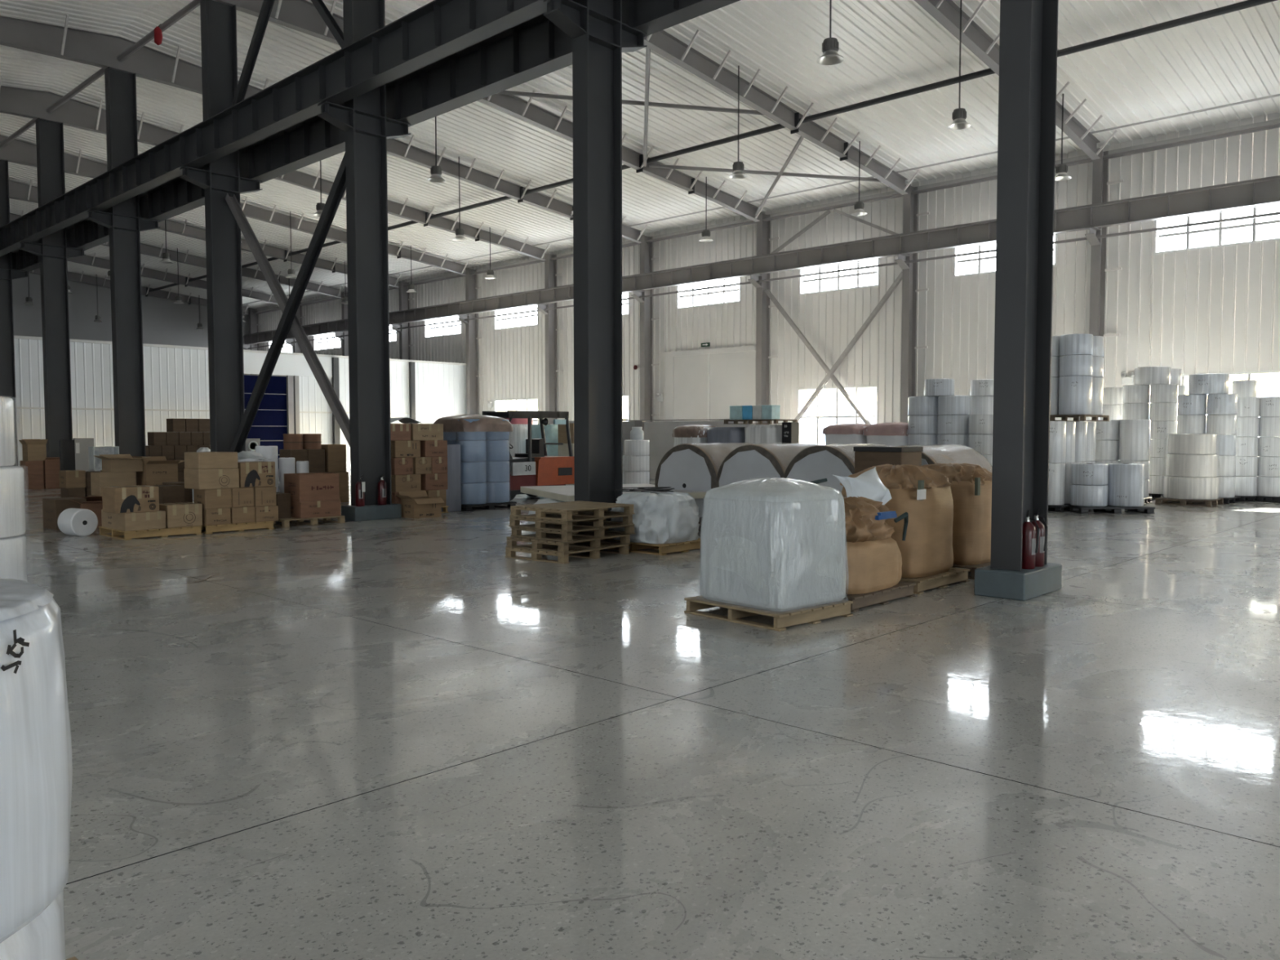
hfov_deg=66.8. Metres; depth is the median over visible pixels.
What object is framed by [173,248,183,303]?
lamp
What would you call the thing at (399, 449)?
carton
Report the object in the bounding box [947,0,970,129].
lamp
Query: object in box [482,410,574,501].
forklift
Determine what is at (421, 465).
carton
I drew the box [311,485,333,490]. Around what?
print
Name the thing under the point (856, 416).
window
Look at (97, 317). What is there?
lamp
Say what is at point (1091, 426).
roll
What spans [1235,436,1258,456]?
roll
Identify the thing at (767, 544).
load
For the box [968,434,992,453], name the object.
roll
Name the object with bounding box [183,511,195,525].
print
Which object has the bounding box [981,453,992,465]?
roll
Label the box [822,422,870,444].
goods
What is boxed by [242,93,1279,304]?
tie
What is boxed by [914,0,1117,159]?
rafter
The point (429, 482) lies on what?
carton
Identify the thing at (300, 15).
rafter
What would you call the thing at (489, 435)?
roll
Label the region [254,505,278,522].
carton
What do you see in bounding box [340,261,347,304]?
lamp
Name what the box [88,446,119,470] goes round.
box
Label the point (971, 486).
bag
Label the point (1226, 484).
roll
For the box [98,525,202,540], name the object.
pallet
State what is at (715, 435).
goods
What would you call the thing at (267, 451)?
paper roll
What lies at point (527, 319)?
window
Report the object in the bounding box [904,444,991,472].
reel
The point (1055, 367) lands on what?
roll
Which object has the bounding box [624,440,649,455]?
roll
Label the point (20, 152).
rafter
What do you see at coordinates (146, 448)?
carton
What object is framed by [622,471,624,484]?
roll
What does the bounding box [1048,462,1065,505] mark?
roll
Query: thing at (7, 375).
steel column
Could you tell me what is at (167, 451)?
carton
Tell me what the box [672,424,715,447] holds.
goods
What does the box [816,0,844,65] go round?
lamp
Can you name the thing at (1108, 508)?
pallet
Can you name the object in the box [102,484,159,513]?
carton
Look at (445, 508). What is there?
pallet
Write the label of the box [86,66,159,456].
steel column
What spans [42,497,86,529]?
carton
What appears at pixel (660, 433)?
screen
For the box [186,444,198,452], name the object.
carton
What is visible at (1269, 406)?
roll
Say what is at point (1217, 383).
roll
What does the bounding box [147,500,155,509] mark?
print
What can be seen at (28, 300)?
lamp
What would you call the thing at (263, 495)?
carton
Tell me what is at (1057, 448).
roll
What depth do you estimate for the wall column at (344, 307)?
56.84 m
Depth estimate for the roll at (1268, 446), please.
21.86 m
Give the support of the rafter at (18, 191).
attached to the ceiling
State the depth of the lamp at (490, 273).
41.71 m
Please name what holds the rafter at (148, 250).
attached to the ceiling
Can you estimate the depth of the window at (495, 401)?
47.21 m
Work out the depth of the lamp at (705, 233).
33.50 m
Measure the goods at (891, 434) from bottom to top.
1.719 m
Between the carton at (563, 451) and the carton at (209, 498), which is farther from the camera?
the carton at (563, 451)
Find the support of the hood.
on the roll at (489, 435)
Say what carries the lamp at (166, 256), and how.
hanging from the ceiling
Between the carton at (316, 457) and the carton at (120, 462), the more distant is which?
the carton at (316, 457)
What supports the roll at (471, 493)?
on the pallet at (488, 505)
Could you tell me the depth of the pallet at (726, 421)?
27.92 m
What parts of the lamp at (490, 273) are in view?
cord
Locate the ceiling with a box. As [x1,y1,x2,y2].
[0,0,1279,308]
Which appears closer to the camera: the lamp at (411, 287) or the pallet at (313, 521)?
the pallet at (313, 521)
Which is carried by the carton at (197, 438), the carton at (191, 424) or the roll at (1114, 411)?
the carton at (191, 424)
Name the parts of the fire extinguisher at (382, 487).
label plate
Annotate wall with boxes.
[12,271,254,374]
[254,112,1279,476]
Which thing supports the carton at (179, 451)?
on the carton at (180, 465)
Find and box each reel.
[654,443,755,526]
[716,443,819,487]
[783,444,888,492]
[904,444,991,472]
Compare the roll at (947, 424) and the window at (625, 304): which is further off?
the window at (625, 304)
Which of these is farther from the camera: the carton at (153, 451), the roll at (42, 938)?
the carton at (153, 451)
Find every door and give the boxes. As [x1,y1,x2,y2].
[244,374,287,468]
[664,345,755,424]
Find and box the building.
[626,394,1279,444]
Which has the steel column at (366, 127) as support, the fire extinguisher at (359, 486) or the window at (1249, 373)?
the fire extinguisher at (359, 486)
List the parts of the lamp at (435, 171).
cord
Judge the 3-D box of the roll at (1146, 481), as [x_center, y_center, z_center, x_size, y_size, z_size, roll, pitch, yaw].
[11.118,0.177,21.844,0.620,0.410,0.620,3,4,43]
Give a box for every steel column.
[0,160,28,466]
[19,117,85,457]
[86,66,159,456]
[179,0,262,452]
[317,0,410,521]
[543,0,646,530]
[973,0,1062,600]
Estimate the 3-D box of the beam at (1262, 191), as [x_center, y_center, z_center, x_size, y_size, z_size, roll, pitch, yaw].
[-0.959,-8.198,40.870,69.900,0.670,0.300,3,4,43]
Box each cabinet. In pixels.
[59,438,94,492]
[441,444,461,511]
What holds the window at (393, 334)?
in the wall at (1217, 309)
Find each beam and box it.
[0,0,572,257]
[11,0,740,272]
[243,175,1279,344]
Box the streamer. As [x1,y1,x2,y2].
[154,24,162,45]
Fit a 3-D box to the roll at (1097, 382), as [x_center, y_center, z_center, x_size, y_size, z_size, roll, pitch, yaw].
[9.309,-1.740,20.220,0.620,0.780,0.620,3,4,43]
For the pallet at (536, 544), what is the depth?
12.28 m
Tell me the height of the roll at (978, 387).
0.402 m
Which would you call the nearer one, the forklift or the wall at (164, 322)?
the forklift
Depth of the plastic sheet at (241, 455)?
16.21 m
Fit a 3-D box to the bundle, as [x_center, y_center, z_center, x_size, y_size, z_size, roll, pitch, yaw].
[-1.254,0.563,15.658,0.997,0.551,0.976,3,4,43]
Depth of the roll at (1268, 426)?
21.84 m
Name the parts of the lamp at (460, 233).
cord, cord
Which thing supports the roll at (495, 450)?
on the roll at (496, 471)
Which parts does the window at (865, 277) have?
pane, pane, pane, pane, pane, pane, pane, pane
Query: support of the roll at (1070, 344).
on the roll at (1069, 365)
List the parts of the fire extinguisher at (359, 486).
label plate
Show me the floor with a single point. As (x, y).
(402, 738)
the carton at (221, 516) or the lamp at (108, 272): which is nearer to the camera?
the carton at (221, 516)
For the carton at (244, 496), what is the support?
on the carton at (238, 514)
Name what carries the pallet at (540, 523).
on the pallet at (566, 536)
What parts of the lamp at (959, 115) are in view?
cord, cord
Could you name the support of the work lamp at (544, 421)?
attached to the forklift
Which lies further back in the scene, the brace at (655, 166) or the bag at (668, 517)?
the brace at (655, 166)
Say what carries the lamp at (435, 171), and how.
hanging from the ceiling
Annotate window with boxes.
[268,341,293,352]
[313,333,341,351]
[389,324,397,342]
[424,315,462,338]
[493,305,538,330]
[494,398,538,424]
[622,292,630,315]
[622,394,630,420]
[676,277,741,309]
[797,385,878,445]
[799,257,879,295]
[953,233,1057,277]
[1149,370,1279,419]
[1153,203,1279,254]
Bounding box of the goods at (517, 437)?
[508,424,528,456]
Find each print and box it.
[120,494,140,512]
[142,490,154,497]
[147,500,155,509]
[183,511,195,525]
[218,475,229,487]
[244,469,260,487]
[266,475,273,484]
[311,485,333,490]
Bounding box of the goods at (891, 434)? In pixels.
[863,422,908,446]
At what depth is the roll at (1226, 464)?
21.56 m
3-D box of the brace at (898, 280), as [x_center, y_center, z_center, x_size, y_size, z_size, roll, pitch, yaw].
[6.736,-3.726,34.506,5.818,6.685,0.130,3,4,43]
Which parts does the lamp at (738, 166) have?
cord, cord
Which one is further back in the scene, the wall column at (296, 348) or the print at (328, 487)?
the wall column at (296, 348)
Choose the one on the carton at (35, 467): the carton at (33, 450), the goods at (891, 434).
the carton at (33, 450)
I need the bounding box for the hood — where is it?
[433,413,512,431]
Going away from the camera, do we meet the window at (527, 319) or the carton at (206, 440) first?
the carton at (206, 440)
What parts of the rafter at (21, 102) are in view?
splice plate, splice plate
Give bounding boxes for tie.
[0,0,199,149]
[148,0,1277,292]
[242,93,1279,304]
[253,123,1279,315]
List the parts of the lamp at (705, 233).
cord, cord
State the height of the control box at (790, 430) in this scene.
1.860 m
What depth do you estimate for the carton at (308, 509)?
16.74 m
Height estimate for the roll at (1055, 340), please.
0.420 m
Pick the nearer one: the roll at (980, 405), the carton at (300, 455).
the carton at (300, 455)
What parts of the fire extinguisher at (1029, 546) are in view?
handle, label plate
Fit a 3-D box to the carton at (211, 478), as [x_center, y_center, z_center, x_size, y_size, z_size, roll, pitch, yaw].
[-6.896,-0.029,15.613,0.583,0.320,0.640,3,4,43]
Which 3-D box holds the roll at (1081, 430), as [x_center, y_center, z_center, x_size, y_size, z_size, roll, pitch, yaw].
[9.169,-0.812,20.468,0.490,0.842,0.490,3,4,43]
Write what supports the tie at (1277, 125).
attached to the wall column at (646, 249)
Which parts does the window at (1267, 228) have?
pane, pane, pane, pane, pane, pane, pane, pane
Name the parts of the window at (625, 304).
pane, pane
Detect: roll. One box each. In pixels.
[0,396,15,466]
[0,466,26,538]
[0,534,27,581]
[0,578,72,942]
[0,888,65,959]
[57,507,97,536]
[255,445,278,492]
[279,457,295,493]
[296,461,308,473]
[443,431,456,439]
[447,440,457,444]
[456,418,485,439]
[456,440,486,462]
[460,461,486,483]
[461,482,486,504]
[484,440,509,461]
[485,419,509,439]
[485,460,509,482]
[485,481,509,502]
[622,454,624,471]
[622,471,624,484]
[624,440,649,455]
[624,455,649,471]
[624,471,649,484]
[907,395,938,415]
[907,415,937,434]
[907,434,937,445]
[924,378,954,396]
[937,395,971,415]
[937,414,968,434]
[937,434,968,447]
[968,414,993,434]
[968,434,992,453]
[969,379,993,395]
[970,395,993,414]
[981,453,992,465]
[1048,421,1066,462]
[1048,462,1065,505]
[1049,377,1058,414]
[1050,356,1059,377]
[1051,335,1060,356]
[1057,375,1092,414]
[1058,355,1093,377]
[1059,333,1093,355]
[1064,462,1072,503]
[1065,421,1075,462]
[1070,484,1107,506]
[1071,462,1108,484]
[1075,421,1087,462]
[1079,416,1100,422]
[1086,422,1096,461]
[1090,419,1119,439]
[1091,356,1103,377]
[1091,377,1103,415]
[1092,336,1104,356]
[1094,460,1119,463]
[1095,440,1119,460]
[1099,404,1122,419]
[1102,386,1124,404]
[1106,462,1145,506]
[1119,419,1151,461]
[1119,460,1149,479]
[1122,403,1150,419]
[1123,385,1150,403]
[1133,366,1170,385]
[1144,479,1149,497]
[1148,457,1166,475]
[1148,475,1164,493]
[1150,384,1178,403]
[1150,402,1177,421]
[1150,421,1177,439]
[1150,439,1168,457]
[1163,475,1218,499]
[1165,453,1217,477]
[1168,433,1216,454]
[1169,368,1182,385]
[1177,385,1186,403]
[1177,394,1207,414]
[1177,414,1206,433]
[1188,373,1229,395]
[1206,393,1237,414]
[1206,414,1237,435]
[1215,434,1236,455]
[1216,455,1235,476]
[1218,476,1235,497]
[1231,380,1257,397]
[1231,417,1259,436]
[1234,475,1257,496]
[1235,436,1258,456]
[1235,456,1257,476]
[1236,396,1259,417]
[1257,436,1279,457]
[1257,456,1279,476]
[1257,475,1279,497]
[1258,417,1279,436]
[1259,396,1279,417]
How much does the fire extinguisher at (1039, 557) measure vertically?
0.565 m
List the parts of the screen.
panel, post, rail, panel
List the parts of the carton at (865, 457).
lid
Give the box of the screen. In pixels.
[568,418,751,479]
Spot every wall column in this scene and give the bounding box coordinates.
[243,310,261,374]
[284,302,304,353]
[333,292,348,355]
[391,280,413,359]
[457,268,482,414]
[536,253,563,424]
[631,235,660,422]
[747,212,779,424]
[894,183,929,422]
[1084,147,1124,377]
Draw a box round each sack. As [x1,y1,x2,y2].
[196,447,210,452]
[237,450,262,462]
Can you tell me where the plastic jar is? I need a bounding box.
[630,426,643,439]
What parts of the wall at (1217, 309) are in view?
panel, panel, panel, panel, panel, panel, panel, panel, panel, panel, panel, panel, panel, panel, panel, panel, panel, panel, panel, panel, panel, panel, panel, panel, panel, panel, panel, panel, panel, panel, eave trim, panel, panel, panel, panel, panel, panel, panel, panel, panel, panel, panel, panel, panel, panel, panel, panel, panel, panel, panel, panel, panel, panel, panel, panel, panel, panel, panel, panel, panel, panel, panel, panel, panel, panel, panel, panel, panel, panel, panel, panel, panel, panel, panel, panel, panel, panel, panel, panel, panel, panel, panel, panel, panel, panel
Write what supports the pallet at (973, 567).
on the floor
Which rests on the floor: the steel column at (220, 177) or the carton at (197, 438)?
the steel column at (220, 177)
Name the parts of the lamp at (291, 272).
cord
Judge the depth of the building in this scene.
71.98 m
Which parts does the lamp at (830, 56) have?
cord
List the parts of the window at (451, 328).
pane, pane, pane, pane, pane, pane, pane, pane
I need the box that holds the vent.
[558,466,572,475]
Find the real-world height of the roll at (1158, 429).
0.430 m
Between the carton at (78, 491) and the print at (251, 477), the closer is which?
the print at (251, 477)
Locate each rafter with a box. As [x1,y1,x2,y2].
[0,14,647,243]
[0,75,550,261]
[0,134,469,275]
[8,178,400,287]
[9,210,342,297]
[28,267,248,315]
[66,253,277,304]
[212,0,768,222]
[644,29,919,195]
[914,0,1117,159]
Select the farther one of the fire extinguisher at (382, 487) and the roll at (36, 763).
the fire extinguisher at (382, 487)
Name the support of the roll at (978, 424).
on the roll at (981, 443)
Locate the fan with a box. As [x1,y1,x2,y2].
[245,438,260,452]
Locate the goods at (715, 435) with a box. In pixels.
[706,426,745,444]
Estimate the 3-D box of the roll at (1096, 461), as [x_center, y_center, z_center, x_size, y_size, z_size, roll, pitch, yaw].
[10.659,-0.254,22.255,0.620,0.410,0.620,3,4,43]
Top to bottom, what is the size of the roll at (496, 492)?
0.435 m
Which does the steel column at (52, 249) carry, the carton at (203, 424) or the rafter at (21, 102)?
the rafter at (21, 102)
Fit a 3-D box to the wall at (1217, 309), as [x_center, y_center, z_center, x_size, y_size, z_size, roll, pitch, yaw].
[2.538,-5.341,39.033,78.700,9.982,0.150,3,4,43]
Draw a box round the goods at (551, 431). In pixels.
[531,424,558,456]
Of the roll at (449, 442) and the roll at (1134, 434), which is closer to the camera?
the roll at (449, 442)
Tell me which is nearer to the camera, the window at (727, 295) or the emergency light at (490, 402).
the window at (727, 295)
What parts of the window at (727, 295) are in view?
pane, pane, pane, pane, pane, pane, pane, pane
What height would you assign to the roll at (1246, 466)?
0.450 m
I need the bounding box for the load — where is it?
[699,477,845,611]
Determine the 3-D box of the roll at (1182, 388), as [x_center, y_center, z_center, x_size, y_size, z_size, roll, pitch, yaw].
[12.868,-2.068,23.450,0.580,0.430,0.580,3,4,43]
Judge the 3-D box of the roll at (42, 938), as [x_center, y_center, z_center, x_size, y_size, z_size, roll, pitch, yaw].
[-1.569,1.116,1.850,0.826,0.544,0.827,3,4,43]
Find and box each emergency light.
[486,400,492,407]
[656,393,662,401]
[1120,372,1133,384]
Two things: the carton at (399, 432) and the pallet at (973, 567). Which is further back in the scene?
the carton at (399, 432)
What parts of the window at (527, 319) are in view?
pane, pane, pane, pane, pane, pane, pane, pane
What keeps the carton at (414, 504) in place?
on the floor
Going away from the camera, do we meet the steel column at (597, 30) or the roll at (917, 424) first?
the steel column at (597, 30)
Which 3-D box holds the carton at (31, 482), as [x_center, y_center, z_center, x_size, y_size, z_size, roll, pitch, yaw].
[-17.167,0.054,27.392,0.500,0.400,0.450,3,4,43]
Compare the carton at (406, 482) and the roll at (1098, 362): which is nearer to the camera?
the carton at (406, 482)
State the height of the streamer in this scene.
0.519 m
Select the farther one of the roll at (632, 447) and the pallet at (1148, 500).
the roll at (632, 447)
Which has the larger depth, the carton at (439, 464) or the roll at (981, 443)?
the roll at (981, 443)
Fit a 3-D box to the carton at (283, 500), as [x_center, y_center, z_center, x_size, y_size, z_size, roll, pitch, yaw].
[-6.279,0.436,16.753,0.550,0.420,0.250,3,4,43]
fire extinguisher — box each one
[355,475,364,506]
[377,474,386,505]
[1022,510,1039,568]
[1031,508,1048,566]
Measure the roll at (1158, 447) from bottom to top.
0.430 m
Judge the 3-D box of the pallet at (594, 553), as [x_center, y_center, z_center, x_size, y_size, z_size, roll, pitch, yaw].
[-0.934,0.915,12.579,1.040,0.130,1.260,2,4,39]
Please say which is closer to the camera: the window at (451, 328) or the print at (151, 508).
the print at (151, 508)
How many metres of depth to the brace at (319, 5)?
18.04 m
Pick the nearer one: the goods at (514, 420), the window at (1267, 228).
the window at (1267, 228)
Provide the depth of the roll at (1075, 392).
19.49 m
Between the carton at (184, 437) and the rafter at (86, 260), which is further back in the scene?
the rafter at (86, 260)
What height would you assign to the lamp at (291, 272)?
3.313 m
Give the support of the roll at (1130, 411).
on the roll
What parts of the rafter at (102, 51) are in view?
splice plate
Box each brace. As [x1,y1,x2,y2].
[225,193,350,446]
[229,153,346,453]
[231,0,275,106]
[311,0,343,48]
[497,90,763,115]
[643,47,650,167]
[648,164,880,182]
[754,136,804,216]
[764,288,871,424]
[770,209,831,253]
[794,271,902,422]
[833,208,898,235]
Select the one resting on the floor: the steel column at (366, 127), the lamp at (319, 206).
the steel column at (366, 127)
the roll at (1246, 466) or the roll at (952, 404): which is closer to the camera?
the roll at (1246, 466)
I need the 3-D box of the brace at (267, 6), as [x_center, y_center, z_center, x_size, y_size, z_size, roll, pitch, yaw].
[-8.142,-9.223,20.541,2.812,3.100,0.150,3,4,43]
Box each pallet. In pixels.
[65,955,78,959]
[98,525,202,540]
[201,520,274,533]
[273,515,345,527]
[441,506,448,512]
[461,501,516,511]
[504,541,629,564]
[506,530,631,553]
[508,511,633,531]
[510,500,634,520]
[511,520,635,542]
[604,537,700,555]
[684,595,853,631]
[723,419,797,424]
[843,581,915,612]
[899,567,969,594]
[951,561,990,579]
[1048,503,1070,512]
[1049,414,1109,421]
[1064,503,1155,513]
[1144,497,1152,503]
[1148,493,1163,498]
[1155,497,1223,506]
[1218,495,1240,503]
[1240,495,1257,502]
[1256,495,1279,502]
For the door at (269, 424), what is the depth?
41.68 m
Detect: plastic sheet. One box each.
[237,452,271,460]
[390,417,421,423]
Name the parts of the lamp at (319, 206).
cord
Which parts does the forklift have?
panel, seat, post, post, post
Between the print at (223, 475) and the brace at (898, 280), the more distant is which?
the brace at (898, 280)
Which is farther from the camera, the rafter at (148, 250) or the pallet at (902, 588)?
the rafter at (148, 250)
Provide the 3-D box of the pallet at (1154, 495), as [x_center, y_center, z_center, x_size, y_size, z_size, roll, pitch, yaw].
[12.425,0.381,23.098,0.600,0.125,0.620,3,4,43]
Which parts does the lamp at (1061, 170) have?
cord, cord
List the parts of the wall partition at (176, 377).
panel, panel, panel, panel, panel, panel, panel, panel, panel, panel, panel, panel, panel, panel, panel, panel, panel, panel, panel, panel, trim, panel, panel, panel, panel, panel, panel, panel, panel, panel, panel, panel, panel, panel, panel, panel, panel, panel, panel, trim, panel, panel, panel, panel, panel, panel, panel, panel, panel, panel, panel, panel, post, panel, panel, panel, panel, trim, panel, panel, panel, panel, panel, panel, panel, post, panel, panel, panel, panel, panel, panel, panel, panel, panel, panel, panel, panel, panel, panel, panel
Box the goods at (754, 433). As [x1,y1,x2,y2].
[744,424,782,444]
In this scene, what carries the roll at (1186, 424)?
on the roll
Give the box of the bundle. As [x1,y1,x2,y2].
[528,498,564,532]
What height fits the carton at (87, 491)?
0.340 m
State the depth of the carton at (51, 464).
27.50 m
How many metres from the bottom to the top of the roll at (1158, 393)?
0.430 m
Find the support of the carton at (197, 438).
on the carton at (189, 448)
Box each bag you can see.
[610,486,700,543]
[808,478,908,594]
[840,463,953,577]
[921,462,991,564]
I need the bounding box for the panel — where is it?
[520,483,706,502]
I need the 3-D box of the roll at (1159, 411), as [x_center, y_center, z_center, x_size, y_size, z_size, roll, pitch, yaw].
[12.423,-1.614,22.998,0.580,0.430,0.580,3,4,43]
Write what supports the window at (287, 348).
in the wall at (1217, 309)
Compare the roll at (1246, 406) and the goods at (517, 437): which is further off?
the goods at (517, 437)
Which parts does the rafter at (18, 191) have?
splice plate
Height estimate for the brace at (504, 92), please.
0.708 m
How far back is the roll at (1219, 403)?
21.53 m
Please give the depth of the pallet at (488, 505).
20.05 m
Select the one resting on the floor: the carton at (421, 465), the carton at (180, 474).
the carton at (180, 474)
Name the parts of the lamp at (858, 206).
cord, cord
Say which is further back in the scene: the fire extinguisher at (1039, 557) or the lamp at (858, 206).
the lamp at (858, 206)
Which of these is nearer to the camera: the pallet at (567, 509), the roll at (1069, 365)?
the pallet at (567, 509)
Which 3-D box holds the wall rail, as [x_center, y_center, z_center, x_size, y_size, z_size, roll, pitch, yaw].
[-1.732,-7.673,41.900,68.400,0.070,0.050,3,4,43]
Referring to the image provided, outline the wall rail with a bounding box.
[248,211,1279,349]
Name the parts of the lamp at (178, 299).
cord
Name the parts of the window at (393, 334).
pane, pane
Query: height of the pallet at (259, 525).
0.130 m
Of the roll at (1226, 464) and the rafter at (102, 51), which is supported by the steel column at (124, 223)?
the rafter at (102, 51)
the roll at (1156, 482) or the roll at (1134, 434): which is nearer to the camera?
the roll at (1134, 434)
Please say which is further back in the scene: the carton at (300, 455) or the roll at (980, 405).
the roll at (980, 405)
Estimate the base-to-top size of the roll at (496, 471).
0.435 m
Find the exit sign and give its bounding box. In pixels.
[701,342,710,346]
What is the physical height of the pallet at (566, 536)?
0.130 m
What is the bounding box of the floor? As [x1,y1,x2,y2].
[22,466,1279,959]
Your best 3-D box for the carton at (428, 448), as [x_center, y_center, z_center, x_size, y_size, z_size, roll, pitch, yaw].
[-4.186,-0.626,19.256,0.503,0.327,0.522,3,4,43]
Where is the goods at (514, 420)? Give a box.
[506,417,533,424]
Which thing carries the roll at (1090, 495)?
on the pallet at (1108, 508)
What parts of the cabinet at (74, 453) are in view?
panel, label plate, panel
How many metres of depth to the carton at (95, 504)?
16.28 m
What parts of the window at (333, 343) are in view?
pane, pane, pane, pane, pane, pane, pane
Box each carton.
[18,439,48,461]
[19,460,44,475]
[23,475,44,489]
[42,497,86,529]
[43,457,60,474]
[43,473,60,488]
[58,470,85,488]
[60,487,84,497]
[70,496,102,528]
[84,471,102,488]
[84,488,91,496]
[90,471,136,496]
[93,453,149,472]
[101,509,165,531]
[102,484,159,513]
[132,456,184,485]
[145,445,161,456]
[145,447,148,456]
[147,431,166,445]
[155,484,185,502]
[159,502,202,528]
[161,445,173,458]
[162,481,192,502]
[165,431,178,445]
[166,418,185,431]
[173,444,186,458]
[174,458,184,471]
[177,471,184,481]
[178,431,191,444]
[183,468,239,489]
[184,451,238,469]
[185,418,198,431]
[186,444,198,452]
[191,431,203,444]
[193,488,231,509]
[198,418,209,431]
[198,444,210,449]
[202,431,210,444]
[202,507,231,525]
[230,506,254,524]
[231,487,253,507]
[237,461,275,488]
[253,486,276,506]
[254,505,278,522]
[275,492,291,518]
[279,448,307,473]
[284,472,339,502]
[290,499,341,518]
[306,448,324,472]
[321,444,346,471]
[326,471,349,502]
[390,423,410,440]
[391,440,420,457]
[391,457,413,475]
[391,474,421,492]
[391,492,400,503]
[395,490,444,518]
[410,423,443,440]
[412,457,431,474]
[420,440,447,457]
[420,473,448,490]
[426,489,446,506]
[431,456,447,473]
[558,422,573,443]
[558,443,573,456]
[853,446,923,473]
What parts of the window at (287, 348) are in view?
pane, pane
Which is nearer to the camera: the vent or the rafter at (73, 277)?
the vent
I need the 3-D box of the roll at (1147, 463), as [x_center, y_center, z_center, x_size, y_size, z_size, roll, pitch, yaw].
[11.118,-0.233,21.823,0.620,0.410,0.620,3,4,43]
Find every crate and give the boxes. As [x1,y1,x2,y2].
[728,405,742,419]
[742,405,752,419]
[751,404,762,419]
[761,404,780,419]
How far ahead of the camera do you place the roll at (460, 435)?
19.66 m
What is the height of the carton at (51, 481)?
0.420 m
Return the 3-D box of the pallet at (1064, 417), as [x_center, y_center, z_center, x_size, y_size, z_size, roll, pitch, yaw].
[8.864,-1.286,20.250,1.310,0.125,1.500,3,4,43]
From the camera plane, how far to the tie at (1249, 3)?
25.46 m
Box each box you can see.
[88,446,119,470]
[782,422,799,444]
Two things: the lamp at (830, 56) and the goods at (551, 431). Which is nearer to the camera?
the lamp at (830, 56)
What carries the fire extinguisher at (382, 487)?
on the steel column at (366, 127)
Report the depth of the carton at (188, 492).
16.36 m
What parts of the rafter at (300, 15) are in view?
splice plate, splice plate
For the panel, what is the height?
0.106 m
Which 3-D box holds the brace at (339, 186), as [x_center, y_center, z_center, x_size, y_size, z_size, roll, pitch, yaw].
[-7.146,-3.246,19.631,5.625,6.065,0.170,3,4,43]
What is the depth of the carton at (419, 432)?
18.91 m
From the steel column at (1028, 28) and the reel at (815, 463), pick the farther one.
the reel at (815, 463)
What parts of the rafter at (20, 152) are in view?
splice plate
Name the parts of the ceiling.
panel, panel, panel, panel, panel, panel, panel, panel, panel, panel, panel, panel, panel, panel, panel, panel, panel, panel, panel, panel, panel, panel, panel, panel, panel, panel, panel, panel, panel, panel, panel, panel, panel, panel, panel, panel, panel, panel, panel, panel, panel, panel, panel, panel, panel, panel, panel, panel, panel, panel, panel, panel, panel, panel, panel, panel, panel, panel, panel, panel, panel, panel, panel, panel, panel, panel, panel, panel, panel, panel, panel, panel, panel, panel, panel, panel, panel, panel, panel, panel, panel, panel, panel, panel, panel, panel, panel, panel, panel, panel, panel, panel, panel, panel, panel, panel, panel, panel, panel, panel, panel, panel, panel, panel, panel, panel, panel, panel, panel, panel, panel, panel, panel, panel, panel, panel, panel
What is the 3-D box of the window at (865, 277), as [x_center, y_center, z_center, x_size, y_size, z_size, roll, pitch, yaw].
[7.118,-7.260,34.696,3.300,1.000,0.120,3,4,43]
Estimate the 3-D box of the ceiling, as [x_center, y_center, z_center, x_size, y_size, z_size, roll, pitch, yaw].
[-11.623,-10.644,23.852,78.897,2.327,41.750,3,4,43]
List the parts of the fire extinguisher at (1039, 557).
handle, label plate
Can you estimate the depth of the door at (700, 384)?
38.87 m
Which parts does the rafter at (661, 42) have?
splice plate, splice plate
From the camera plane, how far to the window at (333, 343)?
59.42 m
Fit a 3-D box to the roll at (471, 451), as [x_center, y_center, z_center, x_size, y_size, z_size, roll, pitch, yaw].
[-3.470,-0.599,19.945,0.600,0.435,0.600,3,4,43]
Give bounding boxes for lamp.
[23,272,34,305]
[93,274,102,322]
[105,270,110,279]
[160,219,173,263]
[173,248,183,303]
[195,295,204,329]
[285,211,296,278]
[313,160,324,217]
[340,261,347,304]
[406,245,416,293]
[426,116,445,182]
[453,156,466,240]
[484,226,495,279]
[541,417,548,425]
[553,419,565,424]
[699,177,712,242]
[728,66,747,178]
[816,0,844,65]
[851,141,866,216]
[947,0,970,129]
[1054,93,1071,181]
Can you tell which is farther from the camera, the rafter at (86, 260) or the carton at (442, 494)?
the rafter at (86, 260)
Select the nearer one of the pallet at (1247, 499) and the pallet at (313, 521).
the pallet at (313, 521)
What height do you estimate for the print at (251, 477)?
0.277 m
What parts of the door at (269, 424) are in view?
panel, panel, panel, panel, panel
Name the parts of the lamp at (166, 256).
cord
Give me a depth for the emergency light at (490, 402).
48.45 m
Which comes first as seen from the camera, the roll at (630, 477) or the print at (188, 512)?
the print at (188, 512)
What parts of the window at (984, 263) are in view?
pane, pane, pane, pane, pane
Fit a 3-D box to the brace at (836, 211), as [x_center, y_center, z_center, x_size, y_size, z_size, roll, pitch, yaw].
[7.830,-8.826,33.354,2.694,1.390,0.100,3,4,43]
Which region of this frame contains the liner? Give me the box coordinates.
[832,466,891,505]
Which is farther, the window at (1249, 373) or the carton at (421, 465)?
the window at (1249, 373)
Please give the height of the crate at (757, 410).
0.400 m
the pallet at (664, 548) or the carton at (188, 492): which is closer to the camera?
the pallet at (664, 548)
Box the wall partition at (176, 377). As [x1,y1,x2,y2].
[13,335,466,466]

